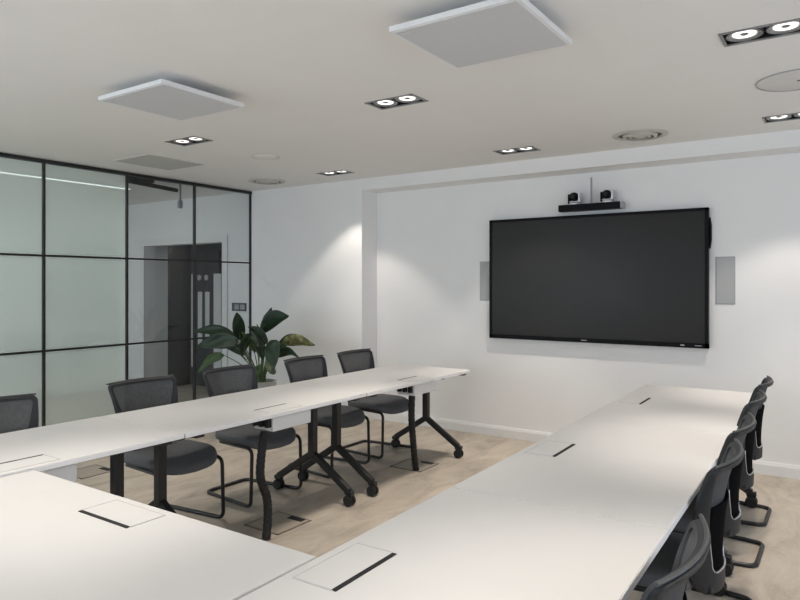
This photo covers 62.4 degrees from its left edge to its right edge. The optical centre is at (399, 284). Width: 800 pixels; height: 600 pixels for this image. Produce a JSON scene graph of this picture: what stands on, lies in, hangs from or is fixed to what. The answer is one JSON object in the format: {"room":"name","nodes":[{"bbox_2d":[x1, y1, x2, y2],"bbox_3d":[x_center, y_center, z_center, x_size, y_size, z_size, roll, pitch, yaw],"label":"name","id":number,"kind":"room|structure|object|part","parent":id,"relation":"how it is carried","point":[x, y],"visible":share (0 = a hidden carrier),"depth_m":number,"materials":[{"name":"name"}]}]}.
{"room":"conference room","nodes":[
{"label":"conference room","id":0,"kind":"room"},
{"bbox_2d":[0,194,119,398],"bbox_3d":[-6.230,0.125,6.416,0.200,2.700,7.600,0,0,34],"label":"wall","id":1,"kind":"structure","parent":0,"point":[83,294],"depth_m":8.77,"materials":[{"name":"glass"}]},
{"bbox_2d":[0,153,251,425],"bbox_3d":[-3.930,0.178,4.837,0.050,2.593,7.576,0,0,34],"label":"wall","id":2,"kind":"structure","parent":0,"point":[44,162],"depth_m":6.47,"materials":[{"name":"black metal"}]},
{"bbox_3d":[-3.932,0.178,4.834,0.050,2.593,7.570,0,0,34],"label":"frame","id":3,"kind":"part","parent":2,"relation":"part of","materials":[{"name":"black metal"}]},
{"bbox_2d":[155,246,167,375],"bbox_3d":[-3.423,0.425,9.386,0.100,2.100,0.210,0,0,34],"label":"wall","id":4,"kind":"structure","parent":0,"point":[161,267],"depth_m":9.36,"materials":[{"name":"paint"}]},
{"bbox_2d":[168,243,221,385],"bbox_3d":[-2.582,0.347,9.111,1.800,2.255,0.700,0,0,34],"label":"wall","id":5,"kind":"structure","parent":0,"point":[179,273],"depth_m":9.61,"materials":[{"name":"paint"}]},
{"bbox_2d":[191,251,221,385],"bbox_3d":[-2.780,0.495,9.514,0.650,1.950,0.055,0,0,34],"label":"door","id":6,"kind":"structure","parent":5,"relation":"in","point":[208,275],"depth_m":9.50,"materials":[{"name":"paint"}]},
{"bbox_2d":[191,274,192,366],"bbox_3d":[-3.026,0.525,9.667,0.070,1.360,0.020,0,0,34],"label":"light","id":7,"kind":"object","parent":6,"relation":"attached to","point":[191,274],"depth_m":9.67,"materials":[{"name":"metal"}]},
{"bbox_3d":[-2.901,0.490,9.576,0.090,0.770,0.008,0,0,34],"label":"vision panel","id":8,"kind":"part","parent":6,"relation":"part of","materials":[{"name":"clear glass"}]},
{"bbox_3d":[-2.768,0.490,9.486,0.090,0.770,0.008,0,0,34],"label":"vision panel","id":9,"kind":"part","parent":6,"relation":"part of","materials":[{"name":"clear glass"}]},
{"bbox_2d":[214,274,221,367],"bbox_3d":[-2.584,0.525,9.366,0.160,1.360,0.020,0,0,34],"label":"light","id":10,"kind":"object","parent":6,"relation":"attached to","point":[217,277],"depth_m":9.34,"materials":[{"name":"glass"}]},
{"bbox_2d":[120,179,376,422],"bbox_3d":[-2.104,0.125,8.410,4.380,2.700,0.400,0,0,34],"label":"wall","id":11,"kind":"structure","parent":0,"point":[315,245],"depth_m":7.63,"materials":[{"name":"paint"}]},
{"bbox_2d":[140,234,227,377],"bbox_3d":[-2.875,0.427,8.681,1.780,2.095,0.020,0,0,34],"label":"door frame","id":12,"kind":"structure","parent":11,"relation":"attached to","point":[211,238],"depth_m":8.68,"materials":[{"name":"paint"}]},
{"bbox_2d":[232,303,245,310],"bbox_3d":[-1.960,0.275,8.061,0.230,0.090,0.017,0,0,34],"label":"switch plate","id":13,"kind":"object","parent":11,"relation":"attached to","point":[235,306],"visible":1,"depth_m":8.05,"materials":[{"name":"white plastic"}]},
{"bbox_2d":[0,0,799,205],"bbox_3d":[-1.418,-1.258,3.747,10.800,0.270,9.200,0,0,34],"label":"ceiling","id":14,"kind":"structure","parent":0,"point":[303,73],"depth_m":3.76,"materials":[{"name":"paint"}]},
{"bbox_2d":[0,170,132,189],"bbox_3d":[-4.275,-1.115,6.053,0.090,0.016,4.000,0,0,34],"label":"recessed light","id":15,"kind":"object","parent":14,"relation":"in","point":[1,171],"visible":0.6,"depth_m":7.03,"materials":[{"name":"glowing white plastic diffuser"}]},
{"bbox_2d":[123,176,177,191],"bbox_3d":[-2.651,-1.083,7.125,0.129,0.080,0.718,0,0,28],"label":"track light","id":16,"kind":"object","parent":14,"relation":"attached to","point":[132,180],"visible":0.84,"depth_m":7.00,"materials":[{"name":"black metal"}]},
{"bbox_2d":[113,154,203,169],"bbox_3d":[-2.212,-1.119,6.065,0.524,0.008,0.594,0,0,34],"label":"ceiling panel","id":17,"kind":"object","parent":14,"relation":"attached to","point":[148,160],"visible":1,"depth_m":6.03,"materials":[{"name":"paint"}]},
{"bbox_2d":[98,79,243,120],"bbox_3d":[-1.319,-1.084,3.830,0.580,0.078,0.570,0,0,34],"label":"microphone","id":18,"kind":"object","parent":14,"relation":"attached to","point":[162,97],"visible":1,"depth_m":3.75,"materials":[{"name":"white plastic"}]},
{"bbox_2d":[177,184,182,207],"bbox_3d":[-2.465,-0.988,7.398,0.060,0.270,0.060,0,0,34],"label":"sensor","id":19,"kind":"object","parent":14,"relation":"hanging from","point":[179,202],"visible":1,"depth_m":7.39,"materials":[{"name":"grey metal"}]},
{"bbox_3d":[-2.465,-1.028,7.398,0.023,0.190,0.024,0,0,34],"label":"rod","id":20,"kind":"part","parent":19,"relation":"part of","materials":[{"name":"grey metal"}]},
{"bbox_2d":[165,136,212,145],"bbox_3d":[-1.652,-1.183,5.163,0.350,0.130,0.186,0,0,34],"label":"recessed light","id":21,"kind":"object","parent":14,"relation":"in","point":[192,140],"visible":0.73,"depth_m":5.18,"materials":[{"name":"metal"}]},
{"bbox_2d":[251,154,279,159],"bbox_3d":[-1.185,-1.120,5.814,0.246,0.006,0.246,0,0,34],"label":"ceiling disc","id":22,"kind":"object","parent":14,"relation":"attached to","point":[258,156],"visible":1,"depth_m":5.80,"materials":[{"name":"paint"}]},
{"bbox_2d":[248,178,285,184],"bbox_3d":[-1.441,-1.111,7.161,0.400,0.024,0.400,0,0,34],"label":"ceiling vent","id":23,"kind":"object","parent":14,"relation":"in","point":[265,181],"visible":1,"depth_m":7.08,"materials":[{"name":"paint"}]},
{"bbox_2d":[316,170,354,175],"bbox_3d":[-0.650,-1.183,6.635,0.350,0.130,0.186,0,0,34],"label":"recessed light","id":24,"kind":"object","parent":14,"relation":"in","point":[338,172],"visible":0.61,"depth_m":6.65,"materials":[{"name":"metal"}]},
{"bbox_2d":[364,94,428,109],"bbox_3d":[-0.023,-1.183,4.055,0.350,0.130,0.186,0,0,34],"label":"recessed light","id":25,"kind":"object","parent":14,"relation":"in","point":[408,99],"visible":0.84,"depth_m":4.07,"materials":[{"name":"metal"}]},
{"bbox_2d":[389,0,571,68],"bbox_3d":[0.354,-1.084,2.813,0.580,0.078,0.570,0,0,34],"label":"ceiling panel","id":26,"kind":"object","parent":14,"relation":"attached to","point":[486,31],"visible":1,"depth_m":2.74,"materials":[{"name":"white plastic"}]},
{"bbox_2d":[493,146,540,154],"bbox_3d":[0.979,-1.183,5.527,0.350,0.130,0.186,0,0,34],"label":"recessed light","id":27,"kind":"object","parent":14,"relation":"in","point":[529,148],"visible":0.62,"depth_m":5.55,"materials":[{"name":"metal"}]},
{"bbox_2d":[612,128,668,140],"bbox_3d":[1.798,-1.111,4.945,0.400,0.024,0.400,0,0,34],"label":"ceiling vent","id":28,"kind":"object","parent":14,"relation":"in","point":[644,134],"visible":1,"depth_m":4.88,"materials":[{"name":"metal"}]},
{"bbox_2d":[718,18,799,46],"bbox_3d":[1.623,-1.183,2.936,0.350,0.130,0.186,0,0,34],"label":"recessed light","id":29,"kind":"object","parent":14,"relation":"in","point":[789,27],"visible":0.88,"depth_m":2.96,"materials":[{"name":"metal"}]},
{"bbox_2d":[755,69,799,91],"bbox_3d":[2.188,-1.120,3.616,0.430,0.006,0.430,0,0,34],"label":"ceiling speaker","id":30,"kind":"object","parent":14,"relation":"attached to","point":[785,81],"visible":1,"depth_m":3.66},
{"bbox_2d":[762,112,799,122],"bbox_3d":[2.624,-1.183,4.407,0.350,0.130,0.186,0,0,34],"label":"recessed light","id":31,"kind":"object","parent":14,"relation":"in","point":[793,116],"visible":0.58,"depth_m":4.47,"materials":[{"name":"metal"}]},
{"bbox_2d":[38,384,799,599],"bbox_3d":[-1.600,1.525,3.870,11.400,0.100,9.400,0,0,34],"label":"floor","id":32,"kind":"structure","parent":0,"point":[319,499],"depth_m":4.75,"materials":[{"name":"wood"}]},
{"bbox_2d":[0,393,38,433],"bbox_3d":[-1.963,1.038,3.331,0.583,0.872,0.501,0,0,34],"label":"chair","id":33,"kind":"object","parent":32,"relation":"on","point":[21,411],"visible":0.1,"depth_m":3.58,"materials":[{"name":"black fabric"}]},
{"bbox_3d":[-2.177,0.608,3.477,0.057,0.011,0.490,0,0,34],"label":"rail","id":34,"kind":"part","parent":33,"relation":"part of","materials":[{"name":"black plastic"}]},
{"bbox_2d":[0,417,183,497],"bbox_3d":[-1.786,1.104,2.855,0.747,0.742,1.474,0,0,34],"label":"conference table","id":35,"kind":"object","parent":32,"relation":"on","point":[56,450],"visible":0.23,"depth_m":3.09,"materials":[{"name":"white laminate"}]},
{"bbox_2d":[42,463,76,481],"bbox_3d":[-1.544,0.804,2.727,0.160,0.084,0.350,0,0,34],"label":"cable tray","id":36,"kind":"object","parent":35,"relation":"on","point":[68,472],"depth_m":2.78,"materials":[{"name":"white plastic"}]},
{"bbox_3d":[-1.441,1.002,3.362,0.050,0.375,0.050,0,0,34],"label":"post","id":37,"kind":"part","parent":35,"relation":"part of","materials":[{"name":"black metal"}]},
{"bbox_2d":[77,464,109,478],"bbox_3d":[-2.450,1.472,5.199,0.292,0.005,0.292,0,0,34],"label":"box","id":38,"kind":"object","parent":32,"relation":"on","point":[93,470],"visible":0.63,"depth_m":5.20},
{"bbox_2d":[0,470,315,599],"bbox_3d":[-1.046,1.102,1.887,1.474,0.742,0.747,0,0,34],"label":"conference table","id":39,"kind":"object","parent":32,"relation":"on","point":[61,539],"visible":0.94,"depth_m":1.81,"materials":[{"name":"white laminate"}]},
{"bbox_2d":[106,375,224,518],"bbox_3d":[-1.451,1.038,4.083,0.583,0.872,0.501,0,0,34],"label":"chair","id":40,"kind":"object","parent":32,"relation":"on","point":[183,456],"visible":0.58,"depth_m":4.12,"materials":[{"name":"grey fabric"}]},
{"bbox_3d":[-1.665,0.608,4.229,0.057,0.011,0.490,0,0,34],"label":"rail","id":41,"kind":"part","parent":40,"relation":"part of","materials":[{"name":"black plastic"}]},
{"bbox_3d":[-1.629,0.823,4.205,0.100,0.395,0.460,0,0,34],"label":"panel","id":42,"kind":"part","parent":40,"relation":"part of","materials":[{"name":"grey fabric"}]},
{"bbox_3d":[-1.397,1.065,4.047,0.453,0.102,0.490,0,0,34],"label":"seat","id":43,"kind":"part","parent":40,"relation":"part of","materials":[{"name":"grey fabric"}]},
{"bbox_3d":[-1.454,1.270,4.085,0.533,0.408,0.501,0,0,34],"label":"sled frame","id":44,"kind":"part","parent":40,"relation":"part of","materials":[{"name":"black metal"}]},
{"bbox_2d":[100,384,365,513],"bbox_3d":[-0.951,1.104,4.074,0.747,0.742,1.474,0,0,34],"label":"conference table","id":45,"kind":"object","parent":32,"relation":"on","point":[278,407],"visible":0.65,"depth_m":3.91,"materials":[{"name":"white laminate"}]},
{"bbox_3d":[-1.296,1.002,3.568,0.050,0.375,0.050,0,0,34],"label":"post","id":46,"kind":"part","parent":45,"relation":"part of","materials":[{"name":"black metal"}]},
{"bbox_2d":[252,409,310,431],"bbox_3d":[-0.709,0.804,3.946,0.160,0.084,0.350,0,0,34],"label":"cable tray","id":47,"kind":"object","parent":45,"relation":"on","point":[296,417],"depth_m":3.85,"materials":[{"name":"white plastic"}]},
{"bbox_3d":[-0.606,1.002,4.581,0.050,0.375,0.050,0,0,34],"label":"post","id":48,"kind":"part","parent":45,"relation":"part of","materials":[{"name":"black metal"}]},
{"bbox_2d":[201,364,302,507],"bbox_3d":[-1.051,1.038,4.670,0.583,0.872,0.501,0,0,34],"label":"chair","id":49,"kind":"object","parent":32,"relation":"on","point":[238,378],"visible":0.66,"depth_m":4.66,"materials":[{"name":"grey fabric"}]},
{"bbox_3d":[-1.265,0.608,4.816,0.057,0.011,0.490,0,0,34],"label":"rail","id":50,"kind":"part","parent":49,"relation":"part of","materials":[{"name":"black plastic"}]},
{"bbox_3d":[-1.230,0.823,4.792,0.100,0.395,0.460,0,0,34],"label":"panel","id":51,"kind":"part","parent":49,"relation":"part of","materials":[{"name":"grey fabric"}]},
{"bbox_3d":[-1.054,1.270,4.673,0.533,0.408,0.501,0,0,34],"label":"sled frame","id":52,"kind":"part","parent":49,"relation":"part of","materials":[{"name":"black metal"}]},
{"bbox_3d":[-0.998,1.065,4.634,0.453,0.102,0.490,0,0,34],"label":"seat","id":53,"kind":"part","parent":49,"relation":"part of","materials":[{"name":"grey fabric"}]},
{"bbox_2d":[193,308,314,388],"bbox_3d":[-1.452,0.858,6.618,1.414,1.235,0.735,0,0,34],"label":"potted plant","id":54,"kind":"object","parent":32,"relation":"on","point":[221,337],"visible":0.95,"depth_m":6.59,"materials":[{"name":"green plant"}]},
{"bbox_3d":[-1.374,0.821,6.564,0.205,0.364,0.189,0,0,34],"label":"stem","id":55,"kind":"part","parent":54,"relation":"part of","materials":[{"name":"green plant"}]},
{"bbox_3d":[-1.404,1.225,6.700,0.300,0.500,0.300,0,0,34],"label":"pot","id":56,"kind":"part","parent":54,"relation":"part of","materials":[{"name":"white ceramic"}]},
{"bbox_2d":[256,431,271,538],"bbox_3d":[-0.783,1.161,3.818,0.070,0.628,0.113,0,0,34],"label":"cable riser","id":57,"kind":"object","parent":32,"relation":"on","point":[263,437],"visible":1,"depth_m":3.80,"materials":[{"name":"black rubber"}]},
{"bbox_2d":[244,511,311,534],"bbox_3d":[-0.755,1.472,4.082,0.292,0.005,0.292,0,0,34],"label":"box","id":58,"kind":"object","parent":32,"relation":"on","point":[282,522],"visible":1,"depth_m":4.08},
{"bbox_2d":[283,355,369,477],"bbox_3d":[-0.596,1.038,5.340,0.583,0.872,0.501,0,0,33],"label":"chair","id":59,"kind":"object","parent":32,"relation":"on","point":[303,368],"visible":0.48,"depth_m":5.39,"materials":[{"name":"black fabric"}]},
{"bbox_3d":[-0.813,0.608,5.482,0.057,0.011,0.490,0,0,33],"label":"rail","id":60,"kind":"part","parent":59,"relation":"part of","materials":[{"name":"black plastic"}]},
{"bbox_3d":[-0.776,0.823,5.458,0.100,0.395,0.460,0,0,33],"label":"panel","id":61,"kind":"part","parent":59,"relation":"part of","materials":[{"name":"grey fabric"}]},
{"bbox_3d":[-0.599,1.270,5.342,0.533,0.408,0.501,0,0,33],"label":"sled frame","id":62,"kind":"part","parent":59,"relation":"part of","materials":[{"name":"black metal"}]},
{"bbox_3d":[-0.542,1.065,5.304,0.453,0.102,0.490,0,0,33],"label":"seat","id":63,"kind":"part","parent":59,"relation":"part of","materials":[{"name":"grey fabric"}]},
{"bbox_2d":[337,348,409,458],"bbox_3d":[-0.222,1.038,5.890,0.583,0.872,0.501,0,0,34],"label":"chair","id":64,"kind":"object","parent":32,"relation":"on","point":[359,359],"visible":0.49,"depth_m":5.87,"materials":[{"name":"grey fabric"}]},
{"bbox_3d":[-0.436,0.608,6.035,0.057,0.011,0.490,0,0,34],"label":"rail","id":65,"kind":"part","parent":64,"relation":"part of","materials":[{"name":"black plastic"}]},
{"bbox_3d":[-0.400,0.823,6.011,0.100,0.395,0.460,0,0,34],"label":"panel","id":66,"kind":"part","parent":64,"relation":"part of","materials":[{"name":"grey fabric"}]},
{"bbox_3d":[-0.225,1.270,5.892,0.533,0.408,0.501,0,0,34],"label":"sled frame","id":67,"kind":"part","parent":64,"relation":"part of","materials":[{"name":"black metal"}]},
{"bbox_3d":[-0.168,1.065,5.853,0.453,0.102,0.490,0,0,34],"label":"seat","id":68,"kind":"part","parent":64,"relation":"part of","materials":[{"name":"grey fabric"}]},
{"bbox_2d":[288,364,469,496],"bbox_3d":[-0.115,1.104,5.294,0.747,0.742,1.474,0,0,34],"label":"conference table","id":69,"kind":"object","parent":32,"relation":"on","point":[413,380],"visible":0.94,"depth_m":5.05,"materials":[{"name":"white laminate"}]},
{"bbox_3d":[-0.460,1.002,4.787,0.050,0.375,0.050,0,0,34],"label":"post","id":70,"kind":"part","parent":69,"relation":"part of","materials":[{"name":"black metal"}]},
{"bbox_2d":[397,381,435,395],"bbox_3d":[0.127,0.804,5.165,0.160,0.084,0.350,0,0,34],"label":"cable tray","id":71,"kind":"object","parent":69,"relation":"on","point":[419,387],"depth_m":5.05,"materials":[{"name":"white plastic"}]},
{"bbox_3d":[0.230,1.002,5.801,0.050,0.375,0.050,0,0,34],"label":"post","id":72,"kind":"part","parent":69,"relation":"part of","materials":[{"name":"black metal"}]},
{"bbox_2d":[390,458,438,471],"bbox_3d":[0.120,1.472,5.385,0.292,0.005,0.292,0,0,34],"label":"box","id":73,"kind":"object","parent":32,"relation":"on","point":[406,464],"visible":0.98,"depth_m":5.37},
{"bbox_2d":[408,395,418,470],"bbox_3d":[0.109,1.164,5.170,0.056,0.629,0.183,0,0,17],"label":"cable riser","id":74,"kind":"object","parent":73,"relation":"on","point":[411,405],"visible":1,"depth_m":5.10,"materials":[{"name":"black rubber"}]},
{"bbox_2d":[238,487,667,599],"bbox_3d":[0.089,1.104,1.575,0.747,0.742,1.474,0,0,33],"label":"conference table","id":75,"kind":"object","parent":32,"relation":"on","point":[455,544],"visible":1,"depth_m":1.78,"materials":[{"name":"white laminate"}]},
{"bbox_2d":[452,418,727,596],"bbox_3d":[0.904,1.104,2.808,0.747,0.742,1.474,0,0,33],"label":"conference table","id":76,"kind":"object","parent":32,"relation":"on","point":[640,474],"visible":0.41,"depth_m":2.58,"materials":[{"name":"white laminate"}]},
{"bbox_2d":[583,384,757,576],"bbox_3d":[1.720,1.104,4.043,0.747,0.742,1.474,0,0,33],"label":"conference table","id":77,"kind":"object","parent":32,"relation":"on","point":[683,408],"visible":0.43,"depth_m":3.91,"materials":[{"name":"white laminate"}]},
{"bbox_2d":[640,513,710,599],"bbox_3d":[0.461,1.038,1.670,0.583,0.872,0.501,0,0,34],"label":"chair","id":78,"kind":"object","parent":32,"relation":"on","point":[694,547],"visible":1,"depth_m":1.49,"materials":[{"name":"grey plastic"}]},
{"bbox_3d":[0.639,0.823,1.549,0.100,0.395,0.460,0,0,34],"label":"panel","id":79,"kind":"part","parent":78,"relation":"part of","materials":[{"name":"grey"}]},
{"bbox_3d":[0.675,0.608,1.524,0.057,0.011,0.490,0,0,34],"label":"rail","id":80,"kind":"part","parent":78,"relation":"part of","materials":[{"name":"grey plastic"}]},
{"bbox_2d":[633,438,744,594],"bbox_3d":[0.986,1.038,2.522,0.583,0.872,0.501,0,0,34],"label":"chair","id":81,"kind":"object","parent":32,"relation":"on","point":[713,495],"visible":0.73,"depth_m":2.32,"materials":[{"name":"grey fabric"}]},
{"bbox_3d":[0.989,1.270,2.520,0.533,0.408,0.501,0,0,34],"label":"sled frame","id":82,"kind":"part","parent":81,"relation":"part of","materials":[{"name":"black metal"}]},
{"bbox_3d":[0.932,1.065,2.559,0.453,0.102,0.490,0,0,34],"label":"seat","id":83,"kind":"part","parent":81,"relation":"part of","materials":[{"name":"grey fabric"}]},
{"bbox_3d":[1.164,0.823,2.401,0.100,0.395,0.460,0,0,34],"label":"panel","id":84,"kind":"part","parent":81,"relation":"part of","materials":[{"name":"grey fabric"}]},
{"bbox_3d":[1.200,0.608,2.377,0.057,0.011,0.490,0,0,34],"label":"rail","id":85,"kind":"part","parent":81,"relation":"part of","materials":[{"name":"grey plastic"}]},
{"bbox_2d":[672,412,756,599],"bbox_3d":[1.317,1.038,3.053,0.583,0.872,0.501,0,0,34],"label":"chair","id":86,"kind":"object","parent":32,"relation":"on","point":[748,422],"visible":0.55,"depth_m":2.86,"materials":[{"name":"grey plastic"}]},
{"bbox_3d":[1.263,1.065,3.090,0.453,0.102,0.490,0,0,34],"label":"seat","id":87,"kind":"part","parent":86,"relation":"part of","materials":[{"name":"grey fabric"}]},
{"bbox_3d":[1.320,1.270,3.051,0.533,0.408,0.501,0,0,34],"label":"sled frame","id":88,"kind":"part","parent":86,"relation":"part of","materials":[{"name":"black metal"}]},
{"bbox_3d":[1.495,0.823,2.932,0.100,0.395,0.460,0,0,34],"label":"panel","id":89,"kind":"part","parent":86,"relation":"part of","materials":[{"name":"grey fabric"}]},
{"bbox_3d":[1.531,0.608,2.907,0.057,0.011,0.490,0,0,34],"label":"rail","id":90,"kind":"part","parent":86,"relation":"part of","materials":[{"name":"black plastic"}]},
{"bbox_2d":[716,390,766,567],"bbox_3d":[1.734,1.038,3.719,0.583,0.872,0.501,0,0,34],"label":"chair","id":91,"kind":"object","parent":32,"relation":"on","point":[747,473],"visible":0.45,"depth_m":3.52,"materials":[{"name":"grey plastic"}]},
{"bbox_3d":[1.737,1.270,3.717,0.533,0.408,0.501,0,0,34],"label":"sled frame","id":92,"kind":"part","parent":91,"relation":"part of","materials":[{"name":"black metal"}]},
{"bbox_3d":[1.912,0.823,3.598,0.100,0.395,0.460,0,0,34],"label":"panel","id":93,"kind":"part","parent":91,"relation":"part of","materials":[{"name":"grey fabric"}]},
{"bbox_3d":[1.948,0.608,3.573,0.057,0.011,0.490,0,0,34],"label":"rail","id":94,"kind":"part","parent":91,"relation":"part of","materials":[{"name":"black plastic"}]},
{"bbox_2d":[739,375,773,525],"bbox_3d":[2.104,1.038,4.308,0.583,0.872,0.501,0,0,34],"label":"chair","id":95,"kind":"object","parent":32,"relation":"on","point":[768,381],"visible":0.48,"depth_m":4.11,"materials":[{"name":"grey plastic"}]},
{"bbox_3d":[2.107,1.270,4.306,0.533,0.408,0.501,0,0,34],"label":"sled frame","id":96,"kind":"part","parent":95,"relation":"part of","materials":[{"name":"black metal"}]},
{"bbox_3d":[2.282,0.823,4.186,0.100,0.395,0.460,0,0,34],"label":"panel","id":97,"kind":"part","parent":95,"relation":"part of","materials":[{"name":"grey fabric"}]},
{"bbox_3d":[2.318,0.608,4.162,0.057,0.011,0.490,0,0,34],"label":"rail","id":98,"kind":"part","parent":95,"relation":"part of","materials":[{"name":"black plastic"}]},
{"bbox_2d":[377,153,799,465],"bbox_3d":[2.399,0.125,5.552,6.280,2.700,0.200,0,0,34],"label":"wall","id":99,"kind":"structure","parent":0,"point":[432,243],"depth_m":5.97,"materials":[{"name":"paint"}]},
{"bbox_2d":[480,262,488,300],"bbox_3d":[0.848,-0.034,6.481,0.142,0.382,0.010,0,0,34],"label":"wall speaker","id":100,"kind":"object","parent":99,"relation":"attached to","point":[484,266],"visible":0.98,"depth_m":6.49},
{"bbox_2d":[362,129,799,192],"bbox_3d":[2.267,-1.113,5.358,6.280,0.225,0.270,0,0,34],"label":"bulkhead","id":101,"kind":"object","parent":99,"relation":"attached to","point":[781,142],"visible":0.67,"depth_m":5.62,"materials":[{"name":"paint"}]},
{"bbox_2d":[376,413,799,479],"bbox_3d":[2.338,1.425,5.463,6.280,0.100,0.016,0,0,34],"label":"baseboard","id":102,"kind":"structure","parent":99,"relation":"attached to","point":[760,467],"depth_m":6.34,"materials":[{"name":"paint"}]},
{"bbox_2d":[558,177,624,212],"bbox_3d":[1.693,-0.801,5.839,0.574,0.291,0.120,0,0,34],"label":"camera","id":103,"kind":"object","parent":99,"relation":"attached to","point":[606,203],"visible":1,"depth_m":5.80,"materials":[{"name":"black plastic"}]},
{"bbox_2d":[489,207,711,348],"bbox_3d":[1.696,-0.052,5.871,1.967,1.138,0.064,0,0,34],"label":"display screen","id":104,"kind":"object","parent":99,"relation":"attached to","point":[639,277],"visible":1,"depth_m":5.78,"materials":[{"name":"black glass"}]},
{"bbox_2d":[716,256,734,303],"bbox_3d":[2.605,-0.032,5.285,0.142,0.382,0.010,0,0,34],"label":"wall speaker","id":105,"kind":"object","parent":99,"relation":"attached to","point":[725,266],"visible":1,"depth_m":5.28}
]}

